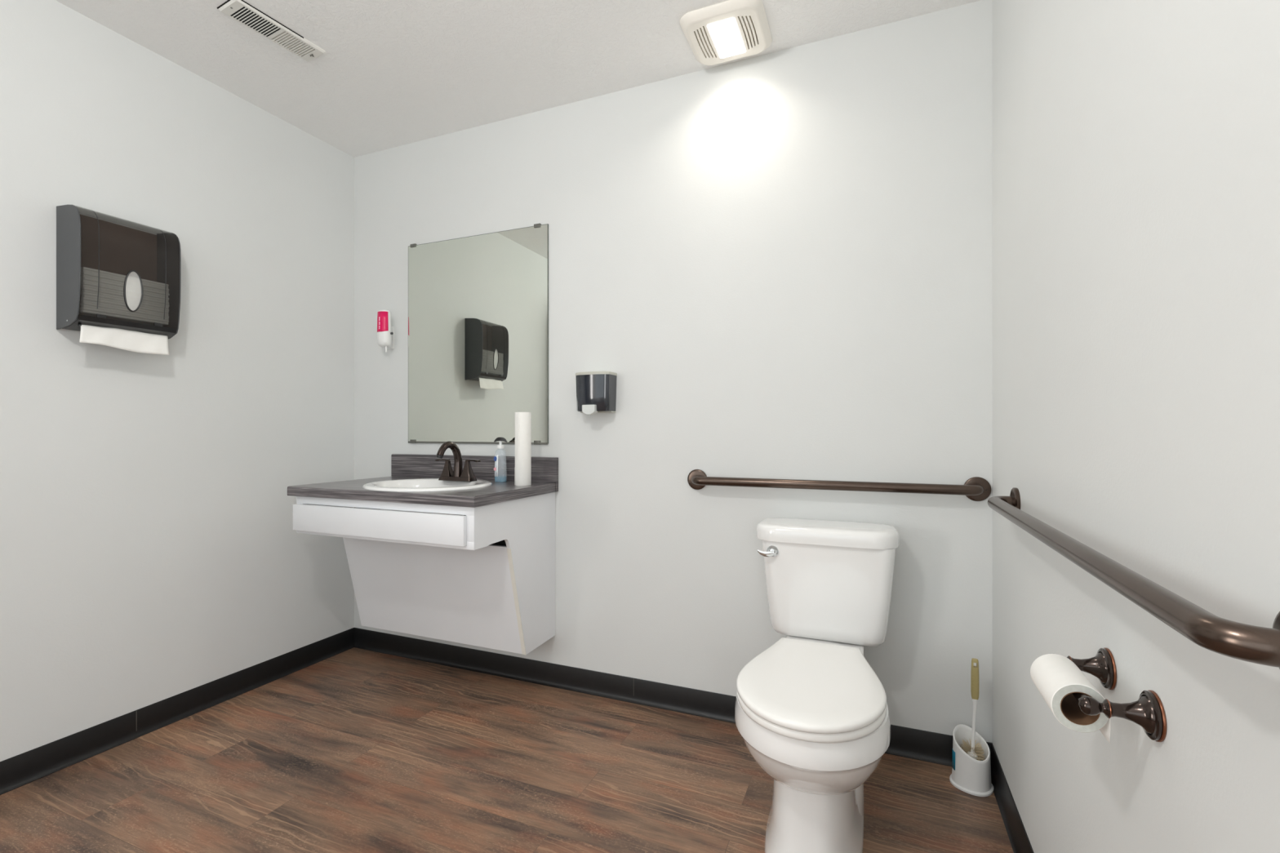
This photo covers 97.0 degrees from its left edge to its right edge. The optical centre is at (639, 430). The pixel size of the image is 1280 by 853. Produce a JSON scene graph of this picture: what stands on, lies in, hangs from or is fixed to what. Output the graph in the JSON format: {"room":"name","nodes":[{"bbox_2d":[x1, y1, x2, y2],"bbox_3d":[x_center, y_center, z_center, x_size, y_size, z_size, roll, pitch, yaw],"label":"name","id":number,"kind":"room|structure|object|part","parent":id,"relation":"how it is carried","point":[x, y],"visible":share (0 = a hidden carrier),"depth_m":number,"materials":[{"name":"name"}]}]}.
{"room":"public restroom","nodes":[
{"label":"public restroom","id":0,"kind":"room"},
{"bbox_2d":[0,0,354,761],"bbox_3d":[-2.154,-0.143,1.197,0.100,2.440,3.572,0,0,22],"label":"wall","id":1,"kind":"structure","parent":0,"point":[151,552],"depth_m":2.06,"materials":[{"name":"paint"}]},
{"bbox_2d":[56,204,181,338],"bbox_3d":[-1.734,-0.516,1.898,0.140,0.391,0.277,0,0,22],"label":"paper towel dispenser","id":2,"kind":"object","parent":1,"relation":"attached to","point":[82,240],"visible":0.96,"depth_m":1.90,"materials":[{"name":"grey plastic"}]},
{"bbox_3d":[-1.787,-0.516,1.772,0.137,0.391,0.004,0,0,22],"label":"panel","id":3,"kind":"part","parent":2,"relation":"part of","materials":[{"name":"grey plastic"}]},
{"bbox_3d":[-1.797,-0.517,1.924,0.004,0.377,0.268,0,0,22],"label":"plate","id":4,"kind":"part","parent":2,"relation":"part of","materials":[{"name":"brown plastic"}]},
{"bbox_2d":[78,266,169,355],"bbox_3d":[-1.739,-0.388,1.896,0.091,0.250,0.245,0,0,22],"label":"paper towels","id":5,"kind":"object","parent":2,"relation":"in","point":[111,303],"visible":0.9,"depth_m":1.87,"materials":[{"name":"white paper"}]},
{"bbox_3d":[-1.683,-0.516,2.024,0.137,0.391,0.004,0,0,22],"label":"panel","id":6,"kind":"part","parent":2,"relation":"part of","materials":[{"name":"grey plastic"}]},
{"bbox_2d":[0,627,354,795],"bbox_3d":[-2.101,1.030,1.173,0.016,0.092,3.568,0,0,22],"label":"baseboard","id":7,"kind":"structure","parent":1,"relation":"attached to","point":[19,771],"depth_m":2.04,"materials":[{"name":"black plastic"}]},
{"bbox_2d":[0,647,1013,852],"bbox_3d":[-0.840,1.127,0.655,2.943,0.100,3.772,0,0,22],"label":"floor","id":8,"kind":"structure","parent":0,"point":[353,750],"depth_m":1.72,"materials":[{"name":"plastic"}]},
{"bbox_2d":[734,517,898,852],"bbox_3d":[0.493,0.691,1.581,0.438,0.771,0.823,0,0,22],"label":"toilet","id":9,"kind":"object","parent":8,"relation":"on","point":[811,712],"visible":1,"depth_m":1.42,"materials":[{"name":"ceramic"}]},
{"bbox_3d":[0.404,0.395,1.819,0.053,0.022,0.009,0,0,14],"label":"lever arm","id":10,"kind":"part","parent":9,"relation":"part of","materials":[{"name":"silver metal"}]},
{"bbox_3d":[0.427,0.391,1.828,0.037,0.037,0.018,0,0,22],"label":"flush lever","id":11,"kind":"part","parent":9,"relation":"part of","materials":[{"name":"silver metal"}]},
{"bbox_3d":[0.432,0.629,1.433,0.349,0.023,0.504,0,0,22],"label":"seat lid","id":12,"kind":"part","parent":9,"relation":"part of","materials":[{"name":"plastic"}]},
{"bbox_3d":[0.435,0.653,1.440,0.349,0.022,0.502,0,0,22],"label":"seat","id":13,"kind":"part","parent":9,"relation":"part of","materials":[{"name":"plastic"}]},
{"bbox_3d":[0.609,0.332,1.861,0.438,0.053,0.217,0,0,22],"label":"tank lid","id":14,"kind":"part","parent":9,"relation":"part of","materials":[{"name":"ceramic"}]},
{"bbox_3d":[0.616,0.514,1.864,0.406,0.311,0.200,0,0,22],"label":"tank","id":15,"kind":"part","parent":9,"relation":"part of","materials":[{"name":"ceramic"}]},
{"bbox_2d":[949,724,993,796],"bbox_3d":[1.006,0.997,1.721,0.117,0.158,0.115,0,0,22],"label":"brush holder","id":16,"kind":"object","parent":8,"relation":"on","point":[972,776],"visible":0.98,"depth_m":1.69,"materials":[{"name":"white plastic"}]},
{"bbox_2d":[960,657,985,760],"bbox_3d":[1.010,0.865,1.724,0.069,0.341,0.068,0,0,22],"label":"toilet brush","id":17,"kind":"object","parent":16,"relation":"in","point":[973,750],"visible":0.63,"depth_m":1.71,"materials":[{"name":"white plastic"}]},
{"bbox_3d":[1.013,0.897,1.717,0.026,0.164,0.017,0,0,-40],"label":"stem","id":18,"kind":"part","parent":17,"relation":"part of","materials":[{"name":"white plastic"}]},
{"bbox_2d":[56,0,979,156],"bbox_3d":[-0.840,-1.413,0.655,2.943,0.100,3.772,0,0,22],"label":"ceiling","id":19,"kind":"structure","parent":0,"point":[390,73],"depth_m":2.03,"materials":[{"name":"white paint"}]},
{"bbox_2d":[217,0,325,61],"bbox_3d":[-1.246,-1.357,1.933,0.109,0.012,0.298,0,0,28],"label":"ceiling vent","id":20,"kind":"object","parent":19,"relation":"in","point":[243,12],"visible":1,"depth_m":1.91,"materials":[{"name":"metal"}]},
{"bbox_2d":[680,0,772,65],"bbox_3d":[0.297,-1.350,1.935,0.275,0.027,0.275,0,0,22],"label":"recessed light","id":21,"kind":"object","parent":19,"relation":"in","point":[728,30],"visible":1,"depth_m":1.90,"materials":[{"name":"plastic"}]},
{"bbox_2d":[354,0,992,742],"bbox_3d":[-0.140,-0.143,2.353,2.943,2.440,0.100,0,0,22],"label":"wall","id":22,"kind":"structure","parent":0,"point":[780,262],"depth_m":2.09,"materials":[{"name":"paint"}]},
{"bbox_2d":[377,309,394,352],"bbox_3d":[-1.201,-0.466,2.687,0.087,0.199,0.092,0,0,22],"label":"dispenser","id":23,"kind":"object","parent":22,"relation":"attached to","point":[385,332],"visible":1,"depth_m":2.65,"materials":[{"name":"white plastic"}]},
{"bbox_2d":[293,492,555,655],"bbox_3d":[-0.858,0.562,2.301,0.861,0.610,0.542,0,0,22],"label":"vanity cabinet","id":24,"kind":"object","parent":22,"relation":"attached to","point":[484,577],"visible":0.82,"depth_m":2.22,"materials":[{"name":"white laminate"}]},
{"bbox_3d":[-1.245,0.562,2.471,0.016,0.610,0.522,0,0,22],"label":"panel","id":25,"kind":"part","parent":24,"relation":"part of","materials":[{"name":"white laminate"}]},
{"bbox_3d":[-0.970,0.339,2.063,0.828,0.101,0.018,0,0,22],"label":"drawer","id":26,"kind":"part","parent":24,"relation":"part of","materials":[{"name":"white laminate"}]},
{"bbox_3d":[-0.951,0.330,2.075,0.860,0.146,0.018,0,0,22],"label":"frame","id":27,"kind":"part","parent":24,"relation":"part of","materials":[{"name":"white laminate"}]},
{"bbox_2d":[287,453,558,507],"bbox_3d":[-0.865,0.185,2.304,0.908,0.144,0.541,0,0,22],"label":"countertop","id":28,"kind":"structure","parent":24,"relation":"on","point":[544,470],"depth_m":2.27,"materials":[{"name":"laminate"}]},
{"bbox_2d":[362,478,492,515],"bbox_3d":[-0.839,0.290,2.255,0.502,0.163,0.458,0,0,22],"label":"sink","id":29,"kind":"object","parent":28,"relation":"in","point":[415,484],"visible":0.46,"depth_m":2.31,"materials":[{"name":"ceramic"}]},
{"bbox_2d":[435,441,480,481],"bbox_3d":[-0.777,0.126,2.316,0.223,0.164,0.145,0,0,22],"label":"faucet","id":30,"kind":"object","parent":28,"relation":"on","point":[466,474],"visible":1,"depth_m":2.34,"materials":[{"name":"brown metal"}]},
{"bbox_3d":[-0.832,0.125,2.389,0.066,0.010,0.021,0,0,22],"label":"lever","id":31,"kind":"part","parent":30,"relation":"part of","materials":[{"name":"brown metal"}]},
{"bbox_3d":[-0.807,0.158,2.379,0.049,0.068,0.040,0,0,22],"label":"handle post","id":32,"kind":"part","parent":30,"relation":"part of","materials":[{"name":"brown metal"}]},
{"bbox_3d":[-0.777,0.120,2.316,0.041,0.153,0.139,0,0,22],"label":"spout","id":33,"kind":"part","parent":30,"relation":"part of","materials":[{"name":"brown metal"}]},
{"bbox_3d":[-0.759,0.200,2.359,0.162,0.017,0.052,0,0,22],"label":"plate","id":34,"kind":"part","parent":30,"relation":"part of","materials":[{"name":"brown metal"}]},
{"bbox_3d":[-0.712,0.158,2.340,0.049,0.068,0.040,0,0,22],"label":"handle post","id":35,"kind":"part","parent":30,"relation":"part of","materials":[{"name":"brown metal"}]},
{"bbox_3d":[-0.686,0.125,2.329,0.066,0.010,0.021,0,0,22],"label":"lever","id":36,"kind":"part","parent":30,"relation":"part of","materials":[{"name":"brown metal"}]},
{"bbox_2d":[493,437,506,481],"bbox_3d":[-0.593,0.124,2.411,0.062,0.190,0.036,0,0,22],"label":"hand soap bottle","id":37,"kind":"object","parent":28,"relation":"on","point":[497,478],"visible":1,"depth_m":2.40,"materials":[{"name":"clear plastic"}]},
{"bbox_2d":[514,412,531,485],"bbox_3d":[-0.470,0.073,2.274,0.064,0.292,0.065,0,0,22],"label":"paper towel roll","id":38,"kind":"object","parent":28,"relation":"on","point":[522,477],"visible":1,"depth_m":2.25,"materials":[{"name":"white paper"}]},
{"bbox_3d":[-0.857,0.397,2.305,0.827,0.240,0.010,0,0,22],"label":"rail","id":39,"kind":"part","parent":24,"relation":"part of","materials":[{"name":"white wood"}]},
{"bbox_3d":[-0.854,0.649,2.311,0.828,0.434,0.118,0,0,22],"label":"slanted panel","id":40,"kind":"part","parent":24,"relation":"part of","materials":[{"name":"white laminate"}]},
{"bbox_3d":[-0.464,0.562,2.149,0.016,0.610,0.522,0,0,22],"label":"panel","id":41,"kind":"part","parent":24,"relation":"part of","materials":[{"name":"white laminate"}]},
{"bbox_2d":[391,453,557,483],"bbox_3d":[-0.767,0.166,2.546,0.906,0.106,0.019,0,0,22],"label":"backsplash","id":42,"kind":"structure","parent":22,"relation":"attached to","point":[543,468],"depth_m":2.52,"materials":[{"name":"laminate"}]},
{"bbox_2d":[408,222,548,444],"bbox_3d":[-0.744,-0.409,2.542,0.770,0.940,0.010,0,0,22],"label":"wall mirror","id":43,"kind":"object","parent":22,"relation":"attached to","point":[478,304],"visible":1,"depth_m":2.53,"materials":[{"name":"clear glass"}]},
{"bbox_2d":[575,371,617,416],"bbox_3d":[-0.182,-0.143,2.261,0.152,0.176,0.101,0,0,22],"label":"soap dispenser","id":44,"kind":"object","parent":22,"relation":"attached to","point":[596,391],"visible":1,"depth_m":2.23,"materials":[{"name":"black plastic"}]},
{"bbox_3d":[-0.179,-0.225,2.267,0.152,0.012,0.088,0,0,22],"label":"lid","id":45,"kind":"part","parent":44,"relation":"part of","materials":[{"name":"beige plastic"}]},
{"bbox_3d":[-0.170,-0.074,2.290,0.140,0.005,0.040,0,0,22],"label":"wall plate","id":46,"kind":"part","parent":44,"relation":"part of","materials":[{"name":"beige plastic"}]},
{"bbox_2d":[354,627,992,766],"bbox_3d":[-0.162,1.030,2.300,2.743,0.092,0.016,0,0,22],"label":"baseboard","id":47,"kind":"structure","parent":22,"relation":"attached to","point":[905,742],"depth_m":2.30,"materials":[{"name":"black plastic"}]},
{"bbox_2d":[687,469,991,501],"bbox_3d":[0.631,0.186,1.942,0.997,0.077,0.072,0,0,22],"label":"grab bar","id":48,"kind":"object","parent":22,"relation":"attached to","point":[975,488],"visible":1,"depth_m":1.88,"materials":[{"name":"brown metal"}]},
{"bbox_2d":[992,0,1279,852],"bbox_3d":[0.475,-0.143,0.114,0.100,2.440,3.572,0,0,22],"label":"wall","id":49,"kind":"structure","parent":0,"point":[1136,143],"depth_m":0.80,"materials":[{"name":"paint"}]},
{"bbox_2d":[991,743,1034,852],"bbox_3d":[0.420,1.030,0.134,0.016,0.092,3.568,0,0,22],"label":"baseboard","id":50,"kind":"structure","parent":49,"relation":"attached to","point":[1020,842],"depth_m":1.54,"materials":[{"name":"black plastic"}]},
{"bbox_2d":[1066,647,1166,742],"bbox_3d":[0.674,0.378,0.840,0.084,0.062,0.223,0,0,22],"label":"toilet paper holder","id":51,"kind":"object","parent":49,"relation":"attached to","point":[1148,712],"visible":0.84,"depth_m":0.76,"materials":[{"name":"brown metal"}]},
{"bbox_2d":[1030,653,1111,742],"bbox_3d":[0.643,0.396,0.853,0.069,0.076,0.119,0,0,22],"label":"toilet paper roll","id":52,"kind":"object","parent":51,"relation":"hanging from","point":[1055,677],"visible":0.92,"depth_m":0.82,"materials":[{"name":"white paper"}]},
{"bbox_3d":[0.701,0.378,0.916,0.076,0.047,0.047,0,0,22],"label":"post","id":53,"kind":"part","parent":51,"relation":"part of","materials":[{"name":"brown metal"}]},
{"bbox_3d":[0.640,0.378,0.768,0.076,0.047,0.047,0,0,22],"label":"post","id":54,"kind":"part","parent":51,"relation":"part of","materials":[{"name":"brown metal"}]},
{"bbox_2d":[987,487,1279,669],"bbox_3d":[0.743,0.188,0.992,0.072,0.077,1.153,0,0,22],"label":"grab bar","id":55,"kind":"object","parent":49,"relation":"attached to","point":[1258,645],"visible":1,"depth_m":0.59,"materials":[{"name":"brown metal"}]}
]}

